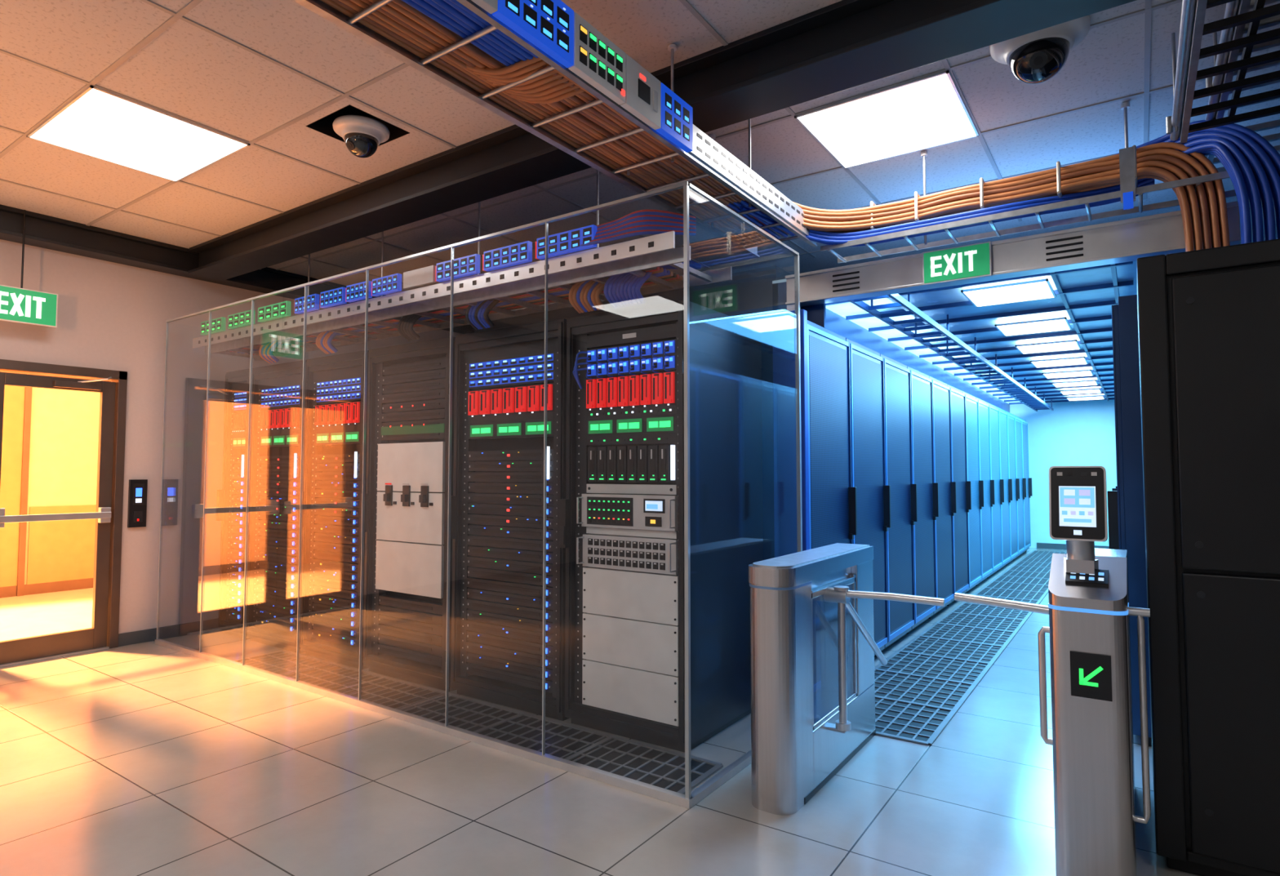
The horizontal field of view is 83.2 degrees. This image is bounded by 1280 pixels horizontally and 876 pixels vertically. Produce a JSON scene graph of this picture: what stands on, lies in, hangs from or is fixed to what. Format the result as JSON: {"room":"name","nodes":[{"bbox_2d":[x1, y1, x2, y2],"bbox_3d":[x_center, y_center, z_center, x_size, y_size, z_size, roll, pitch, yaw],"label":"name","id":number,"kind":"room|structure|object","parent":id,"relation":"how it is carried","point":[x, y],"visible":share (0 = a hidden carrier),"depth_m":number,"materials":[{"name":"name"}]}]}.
{"room":"server room","nodes":[
{"label":"server room","id":0,"kind":"room"},
{"bbox_2d":[0,370,111,640],"bbox_3d":[-6.360,-0.304,6.250,3.650,4.200,7.200,-2,-3,35],"label":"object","id":1,"kind":"structure","parent":0,"point":[51,436],"depth_m":8.35,"materials":[{"name":"glass"}]},
{"bbox_2d":[0,239,469,633],"bbox_3d":[-4.741,-0.002,5.235,0.150,3.300,9.200,-2,-3,35],"label":"wall","id":2,"kind":"structure","parent":0,"point":[113,316],"depth_m":6.07,"materials":[{"name":"white paint"}]},
{"bbox_2d":[0,359,127,664],"bbox_3d":[-4.675,0.534,5.133,0.286,2.220,1.710,-2,-3,35],"label":"door","id":3,"kind":"structure","parent":2,"relation":"in","point":[104,631],"depth_m":5.72,"materials":[{"name":"brown metal"}]},
{"bbox_2d":[127,479,147,527],"bbox_3d":[-4.130,0.537,5.928,0.038,0.390,0.125,-2,-3,35],"label":"card reader","id":4,"kind":"object","parent":2,"relation":"attached to","point":[137,490],"visible":1,"depth_m":5.91,"materials":[{"name":"black plastic"}]},
{"bbox_2d":[118,617,218,646],"bbox_3d":[-4.659,1.595,5.133,0.015,0.100,8.950,-2,-3,35],"label":"baseboard","id":5,"kind":"structure","parent":2,"relation":"attached to","point":[176,630],"depth_m":6.08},
{"bbox_2d":[0,547,1200,875],"bbox_3d":[1.912,1.761,6.506,9.550,0.100,19.000,-2,-3,35],"label":"floor","id":6,"kind":"structure","parent":0,"point":[147,758],"depth_m":3.12,"materials":[{"name":"tile"}]},
{"bbox_2d":[0,646,109,666],"bbox_3d":[-4.727,1.639,5.117,0.120,0.012,1.710,-2,-3,35],"label":"threshold","id":7,"kind":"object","parent":6,"relation":"on","point":[104,647],"depth_m":5.45,"materials":[{"name":"metal"}]},
{"bbox_2d":[215,368,250,639],"bbox_3d":[-3.237,0.571,6.530,0.420,2.280,0.957,-2,-3,35],"label":"rack","id":8,"kind":"object","parent":6,"relation":"on","point":[229,500],"visible":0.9,"depth_m":6.24,"materials":[{"name":"black metal"}]},
{"bbox_2d":[241,360,306,653],"bbox_3d":[-2.715,0.553,6.168,0.790,2.280,0.957,-2,-3,35],"label":"rack","id":9,"kind":"object","parent":6,"relation":"on","point":[273,555],"visible":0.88,"depth_m":5.87,"materials":[{"name":"black metal"}]},
{"bbox_2d":[296,350,368,669],"bbox_3d":[-2.049,0.531,5.708,0.770,2.280,0.957,-2,-3,35],"label":"rack","id":10,"kind":"object","parent":6,"relation":"on","point":[333,445],"visible":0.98,"depth_m":5.41,"materials":[{"name":"black metal"}]},
{"bbox_2d":[359,336,457,691],"bbox_3d":[-1.342,0.508,5.219,0.890,2.280,0.957,-2,-3,35],"label":"rack","id":11,"kind":"object","parent":6,"relation":"on","point":[406,493],"visible":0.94,"depth_m":4.89,"materials":[{"name":"black metal"}]},
{"bbox_2d":[154,181,802,808],"bbox_3d":[-1.518,0.307,5.025,5.072,2.664,1.263,-2,-3,35],"label":"glass enclosure","id":12,"kind":"object","parent":6,"relation":"on","point":[687,800],"visible":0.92,"depth_m":3.93,"materials":[{"name":"glass"}]},
{"bbox_2d":[234,649,723,794],"bbox_3d":[-1.320,1.603,4.364,3.888,0.010,0.438,-2,-3,35],"label":"floor grate","id":13,"kind":"object","parent":6,"relation":"on","point":[653,765],"depth_m":4.00,"materials":[{"name":"grey metal"}]},
{"bbox_2d":[446,318,569,720],"bbox_3d":[-0.574,0.483,4.687,0.920,2.280,0.957,-2,-3,35],"label":"rack","id":14,"kind":"object","parent":6,"relation":"on","point":[497,499],"visible":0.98,"depth_m":4.36,"materials":[{"name":"black metal"}]},
{"bbox_2d":[560,299,763,752],"bbox_3d":[0.146,0.459,4.190,0.790,2.280,0.957,-2,-3,35],"label":"rack","id":15,"kind":"object","parent":6,"relation":"on","point":[622,509],"visible":1,"depth_m":3.87,"materials":[{"name":"metal"}]},
{"bbox_2d":[772,309,809,557],"bbox_3d":[0.897,0.423,4.266,0.200,2.360,0.060,-2,-3,35],"label":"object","id":16,"kind":"structure","parent":6,"relation":"on","point":[783,322],"depth_m":4.26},
{"bbox_2d":[751,320,857,693],"bbox_3d":[0.838,0.466,4.852,1.025,2.330,0.788,-2,-3,35],"label":"tall cabinet","id":17,"kind":"object","parent":6,"relation":"on","point":[833,500],"depth_m":4.49,"materials":[{"name":"blue metal"}]},
{"bbox_2d":[748,542,945,815],"bbox_3d":[1.055,1.055,3.325,0.706,1.008,1.155,-2,-3,35],"label":"turnstile","id":18,"kind":"object","parent":6,"relation":"on","point":[801,738],"visible":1,"depth_m":3.12,"materials":[{"name":"metal"}]},
{"bbox_2d":[845,337,891,657],"bbox_3d":[1.294,0.497,5.509,1.025,2.330,0.788,-2,-3,35],"label":"tall cabinet","id":19,"kind":"object","parent":6,"relation":"on","point":[866,364],"depth_m":5.31,"materials":[{"name":"blue metal"}]},
{"bbox_2d":[880,353,917,652],"bbox_3d":[1.749,0.528,6.166,1.025,2.330,0.788,-2,-3,35],"label":"tall cabinet","id":20,"kind":"object","parent":6,"relation":"on","point":[897,378],"depth_m":5.90,"materials":[{"name":"blue metal"}]},
{"bbox_2d":[906,365,938,634],"bbox_3d":[2.205,0.559,6.823,1.025,2.330,0.788,-2,-3,35],"label":"tall cabinet","id":21,"kind":"object","parent":6,"relation":"on","point":[922,402],"depth_m":6.57,"materials":[{"name":"blue metal"}]},
{"bbox_2d":[928,375,956,618],"bbox_3d":[2.660,0.591,7.480,1.025,2.330,0.788,-2,-3,35],"label":"tall cabinet","id":22,"kind":"object","parent":6,"relation":"on","point":[944,567],"depth_m":7.24,"materials":[{"name":"blue metal"}]},
{"bbox_2d":[946,384,971,605],"bbox_3d":[3.115,0.622,8.137,1.025,2.330,0.788,-2,-3,35],"label":"tall cabinet","id":23,"kind":"object","parent":6,"relation":"on","point":[957,399],"depth_m":7.90,"materials":[{"name":"blue metal"}]},
{"bbox_2d":[874,550,1066,745],"bbox_3d":[4.248,1.789,8.264,0.678,0.010,10.678,-2,-3,35],"label":"floor grate","id":24,"kind":"object","parent":6,"relation":"on","point":[922,686],"depth_m":5.42,"materials":[{"name":"grey metal"}]},
{"bbox_2d":[962,391,984,593],"bbox_3d":[3.571,0.653,8.794,1.025,2.330,0.788,-2,-3,35],"label":"tall cabinet","id":25,"kind":"object","parent":6,"relation":"on","point":[974,517],"depth_m":8.56,"materials":[{"name":"blue metal"}]},
{"bbox_2d":[975,397,995,586],"bbox_3d":[4.026,0.684,9.451,1.025,2.330,0.788,-2,-3,35],"label":"tall cabinet","id":26,"kind":"object","parent":6,"relation":"on","point":[984,408],"depth_m":9.22,"materials":[{"name":"blue metal"}]},
{"bbox_2d":[986,402,1004,577],"bbox_3d":[4.482,0.715,10.108,1.025,2.330,0.788,-2,-3,35],"label":"tall cabinet","id":27,"kind":"object","parent":6,"relation":"on","point":[993,412],"depth_m":9.88,"materials":[{"name":"blue metal"}]},
{"bbox_2d":[996,407,1012,571],"bbox_3d":[4.937,0.747,10.765,1.025,2.330,0.788,-2,-3,35],"label":"tall cabinet","id":28,"kind":"object","parent":6,"relation":"on","point":[1003,427],"depth_m":10.55,"materials":[{"name":"blue metal"}]},
{"bbox_2d":[1004,410,1019,565],"bbox_3d":[5.392,0.778,11.422,1.025,2.330,0.788,-2,-3,35],"label":"tall cabinet","id":29,"kind":"object","parent":6,"relation":"on","point":[1011,419],"depth_m":11.21,"materials":[{"name":"blue metal"}]},
{"bbox_2d":[1013,414,1026,559],"bbox_3d":[5.848,0.809,12.079,1.025,2.330,0.788,-2,-3,35],"label":"tall cabinet","id":30,"kind":"object","parent":6,"relation":"on","point":[1019,450],"depth_m":11.87,"materials":[{"name":"blue metal"}]},
{"bbox_2d":[1019,417,1032,555],"bbox_3d":[6.303,0.840,12.736,1.025,2.330,0.788,-2,-3,35],"label":"tall cabinet","id":31,"kind":"object","parent":6,"relation":"on","point":[1024,424],"depth_m":12.53,"materials":[{"name":"metal"}]},
{"bbox_2d":[954,547,1151,875],"bbox_3d":[1.655,0.986,2.910,0.671,1.106,1.160,-2,-3,35],"label":"turnstile","id":32,"kind":"object","parent":6,"relation":"on","point":[1092,741],"visible":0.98,"depth_m":2.35,"materials":[{"name":"metal"}]},
{"bbox_2d":[1048,466,1107,573],"bbox_3d":[1.511,0.280,2.481,0.166,0.366,0.161,-2,-3,35],"label":"terminal","id":33,"kind":"object","parent":32,"relation":"on","point":[1077,495],"visible":1,"depth_m":2.44,"materials":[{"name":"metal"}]},
{"bbox_2d":[1106,294,1151,746],"bbox_3d":[3.120,0.418,3.845,1.025,2.330,0.788,-2,-3,35],"label":"tall cabinet","id":34,"kind":"object","parent":6,"relation":"on","point":[1126,513],"visible":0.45,"depth_m":3.77,"materials":[{"name":"blue metal"}]},
{"bbox_2d":[1136,238,1279,875],"bbox_3d":[2.618,0.432,2.567,1.338,2.180,1.010,-2,-3,35],"label":"tall cabinet","id":35,"kind":"object","parent":6,"relation":"on","point":[1209,319],"visible":1,"depth_m":2.46,"materials":[{"name":"black metal"}]},
{"bbox_2d":[469,265,782,333],"bbox_3d":[-0.390,0.119,7.784,4.100,3.300,0.150,-2,-3,35],"label":"ceiling","id":36,"kind":"structure","parent":0,"point":[747,298],"depth_m":6.92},
{"bbox_2d":[0,0,1279,299],"bbox_3d":[1.912,-1.745,6.673,9.550,0.320,19.000,-2,-3,35],"label":"ceiling","id":37,"kind":"structure","parent":0,"point":[188,71],"depth_m":3.87,"materials":[{"name":"tile"}]},
{"bbox_2d":[0,209,57,327],"bbox_3d":[-4.456,-1.241,5.218,0.030,0.825,0.400,-2,-3,35],"label":"exit sign","id":38,"kind":"object","parent":37,"relation":"hanging from","point":[17,304],"visible":1,"depth_m":5.22,"materials":[{"name":"green plastic"}]},
{"bbox_2d":[26,84,250,182],"bbox_3d":[-2.851,-1.698,4.109,0.930,0.015,0.770,-2,-3,35],"label":"ceiling light panel","id":39,"kind":"object","parent":37,"relation":"in","point":[100,123],"depth_m":4.06,"materials":[{"name":"white plastic"}]},
{"bbox_2d":[0,204,474,333],"bbox_3d":[-4.612,-1.556,5.189,0.200,0.200,8.850,-2,-3,35],"label":"ceiling beam","id":40,"kind":"structure","parent":37,"relation":"attached to","point":[43,231],"depth_m":5.80,"materials":[{"name":"black metal"}]},
{"bbox_2d":[332,115,390,158],"bbox_3d":[-1.545,-1.641,3.999,0.298,0.163,0.298,-2,-3,35],"label":"dome camera","id":41,"kind":"object","parent":37,"relation":"attached to","point":[362,135],"visible":1,"depth_m":3.93,"materials":[{"name":"white plastic"}]},
{"bbox_2d":[204,169,732,363],"bbox_3d":[-1.640,-1.152,4.912,4.780,1.018,0.580,-2,-3,35],"label":"cable tray","id":42,"kind":"object","parent":37,"relation":"hanging from","point":[624,282],"visible":0.94,"depth_m":4.22,"materials":[{"name":"metal"}]},
{"bbox_2d":[192,224,675,348],"bbox_3d":[-1.804,-0.913,4.690,4.750,0.190,0.046,-2,-3,35],"label":"panel","id":43,"kind":"object","parent":42,"relation":"attached to","point":[567,242],"visible":0.98,"depth_m":4.23,"materials":[{"name":"metal"}]},
{"bbox_2d":[292,0,817,257],"bbox_3d":[-0.560,-1.518,2.378,0.420,0.527,5.150,-2,-3,35],"label":"cable tray","id":44,"kind":"object","parent":37,"relation":"hanging from","point":[460,45],"visible":0.91,"depth_m":2.76,"materials":[{"name":"metal"}]},
{"bbox_2d":[471,0,693,152],"bbox_3d":[-0.697,-1.382,1.773,0.036,0.190,3.210,-2,-3,35],"label":"panel","id":45,"kind":"object","parent":44,"relation":"attached to","point":[552,26],"visible":1,"depth_m":2.54,"materials":[{"name":"blue plastic"}]},
{"bbox_2d":[745,142,1230,251],"bbox_3d":[1.664,-1.010,3.886,2.291,0.787,0.823,-1,-3,11],"label":"cable bundle","id":46,"kind":"object","parent":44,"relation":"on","point":[1161,162],"visible":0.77,"depth_m":3.68,"materials":[{"name":"orange plastic"}]},
{"bbox_2d":[0,0,1279,295],"bbox_3d":[-0.686,-1.761,2.916,9.230,0.008,9.551,-2,-3,35],"label":"grid","id":47,"kind":"structure","parent":37,"relation":"attached to","point":[1148,8],"depth_m":3.83,"materials":[{"name":"grey metal"}]},
{"bbox_2d":[188,0,1137,280],"bbox_3d":[-0.056,-1.618,3.671,8.980,0.220,0.280,-2,-3,35],"label":"ceiling beam","id":48,"kind":"structure","parent":37,"relation":"attached to","point":[842,45],"depth_m":3.29,"materials":[{"name":"black metal"}]},
{"bbox_2d":[794,70,978,168],"bbox_3d":[1.362,-1.706,3.941,0.770,0.015,0.790,-2,-3,35],"label":"ceiling light panel","id":49,"kind":"object","parent":37,"relation":"in","point":[928,112],"depth_m":3.89,"materials":[{"name":"white plastic"}]},
{"bbox_2d":[820,102,1236,262],"bbox_3d":[2.341,-1.404,3.671,2.850,0.633,0.346,-2,-3,35],"label":"cable tray","id":50,"kind":"object","parent":37,"relation":"hanging from","point":[1127,193],"visible":0.87,"depth_m":3.77,"materials":[{"name":"metal"}]},
{"bbox_2d":[739,120,1279,246],"bbox_3d":[1.788,-1.038,3.775,2.415,0.853,0.734,-1,-3,19],"label":"bundle","id":51,"kind":"object","parent":50,"relation":"on","point":[1251,163],"visible":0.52,"depth_m":3.22,"materials":[{"name":"blue plastic"}]},
{"bbox_2d":[989,15,1090,84],"bbox_3d":[1.726,-1.648,3.119,0.385,0.211,0.385,-2,-3,35],"label":"dome camera","id":52,"kind":"object","parent":37,"relation":"attached to","point":[1037,57],"visible":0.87,"depth_m":3.05,"materials":[{"name":"white plastic"}]},
{"bbox_2d":[1165,0,1279,172],"bbox_3d":[1.683,-1.617,1.284,1.129,0.433,5.900,-2,-3,35],"label":"ladder rack","id":53,"kind":"object","parent":37,"relation":"attached to","point":[1237,21],"visible":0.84,"depth_m":2.69,"materials":[{"name":"metal"}]},
{"bbox_2d":[782,269,791,279],"bbox_3d":[4.052,0.259,10.726,0.150,3.300,9.750,-2,-3,35],"label":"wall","id":54,"kind":"structure","parent":0,"point":[784,273],"depth_m":6.80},
{"bbox_2d":[772,260,1137,412],"bbox_3d":[4.769,-0.710,8.661,2.070,0.360,10.600,-2,-3,35],"label":"ceiling","id":55,"kind":"structure","parent":0,"point":[1086,296],"depth_m":6.25,"materials":[{"name":"metal"}]},
{"bbox_2d":[848,292,1053,411],"bbox_3d":[4.363,-0.775,8.763,0.270,0.180,10.300,-2,-3,35],"label":"ladder rack","id":56,"kind":"object","parent":55,"relation":"attached to","point":[1028,398],"visible":0.97,"depth_m":6.39,"materials":[{"name":"silver metal"}]},
{"bbox_2d":[960,278,1056,306],"bbox_3d":[2.562,-0.999,5.000,0.520,0.015,0.550,-2,-3,35],"label":"light panel","id":57,"kind":"object","parent":55,"relation":"attached to","point":[1040,289],"depth_m":4.97,"materials":[{"name":"white plastic"}]},
{"bbox_2d":[995,316,1071,336],"bbox_3d":[3.359,-0.945,6.149,0.520,0.015,0.550,-2,-3,35],"label":"light panel","id":58,"kind":"object","parent":55,"relation":"attached to","point":[1057,324],"depth_m":6.12,"materials":[{"name":"white plastic"}]},
{"bbox_2d":[1014,339,1080,354],"bbox_3d":[4.042,-0.898,7.135,0.520,0.015,0.550,-2,-3,35],"label":"light panel","id":59,"kind":"object","parent":55,"relation":"attached to","point":[1073,344],"depth_m":7.12,"materials":[{"name":"white plastic"}]},
{"bbox_2d":[1030,356,1088,368],"bbox_3d":[4.725,-0.851,8.120,0.520,0.015,0.550,-2,-3,35],"label":"light panel","id":60,"kind":"object","parent":55,"relation":"attached to","point":[1077,360],"depth_m":8.07,"materials":[{"name":"white plastic"}]},
{"bbox_2d":[1042,369,1093,378],"bbox_3d":[5.408,-0.804,9.106,0.520,0.015,0.550,-2,-3,35],"label":"light panel","id":61,"kind":"object","parent":55,"relation":"attached to","point":[1082,372],"depth_m":9.08,"materials":[{"name":"white plastic"}]},
{"bbox_2d":[1051,379,1097,387],"bbox_3d":[6.091,-0.757,10.091,0.520,0.015,0.550,-2,-3,35],"label":"light panel","id":62,"kind":"object","parent":55,"relation":"attached to","point":[1082,383],"depth_m":10.09,"materials":[{"name":"white plastic"}]},
{"bbox_2d":[1059,388,1102,395],"bbox_3d":[6.774,-0.711,11.077,0.520,0.015,0.550,-2,-3,35],"label":"light panel","id":63,"kind":"object","parent":55,"relation":"attached to","point":[1091,390],"depth_m":11.01,"materials":[{"name":"white plastic"}]},
{"bbox_2d":[1066,395,1104,400],"bbox_3d":[7.457,-0.664,12.062,0.520,0.015,0.550,-2,-3,35],"label":"light panel","id":64,"kind":"object","parent":55,"relation":"attached to","point":[1088,397],"depth_m":11.98,"materials":[{"name":"white plastic"}]},
{"bbox_2d":[785,200,1240,311],"bbox_3d":[1.919,-0.925,4.084,2.280,0.315,0.140,-2,-3,35],"label":"header beam","id":65,"kind":"structure","parent":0,"point":[1128,240],"depth_m":3.89,"materials":[{"name":"grey metal"}]},
{"bbox_2d":[922,240,991,285],"bbox_3d":[1.786,-0.983,4.071,0.360,0.190,0.030,-2,-3,35],"label":"exit sign","id":66,"kind":"object","parent":65,"relation":"attached to","point":[971,261],"visible":1,"depth_m":4.06,"materials":[{"name":"green plastic"}]},
{"bbox_2d":[1009,399,1116,547],"bbox_3d":[8.655,0.348,12.584,5.300,3.300,0.150,-2,-3,35],"label":"wall","id":67,"kind":"structure","parent":0,"point":[1080,433],"depth_m":13.16,"materials":[{"name":"paint"}]},
{"bbox_2d":[1036,542,1109,549],"bbox_3d":[7.990,1.963,12.865,1.600,0.100,0.020,-2,-3,35],"label":"baseboard","id":68,"kind":"structure","parent":67,"relation":"attached to","point":[1039,545],"depth_m":13.14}
]}

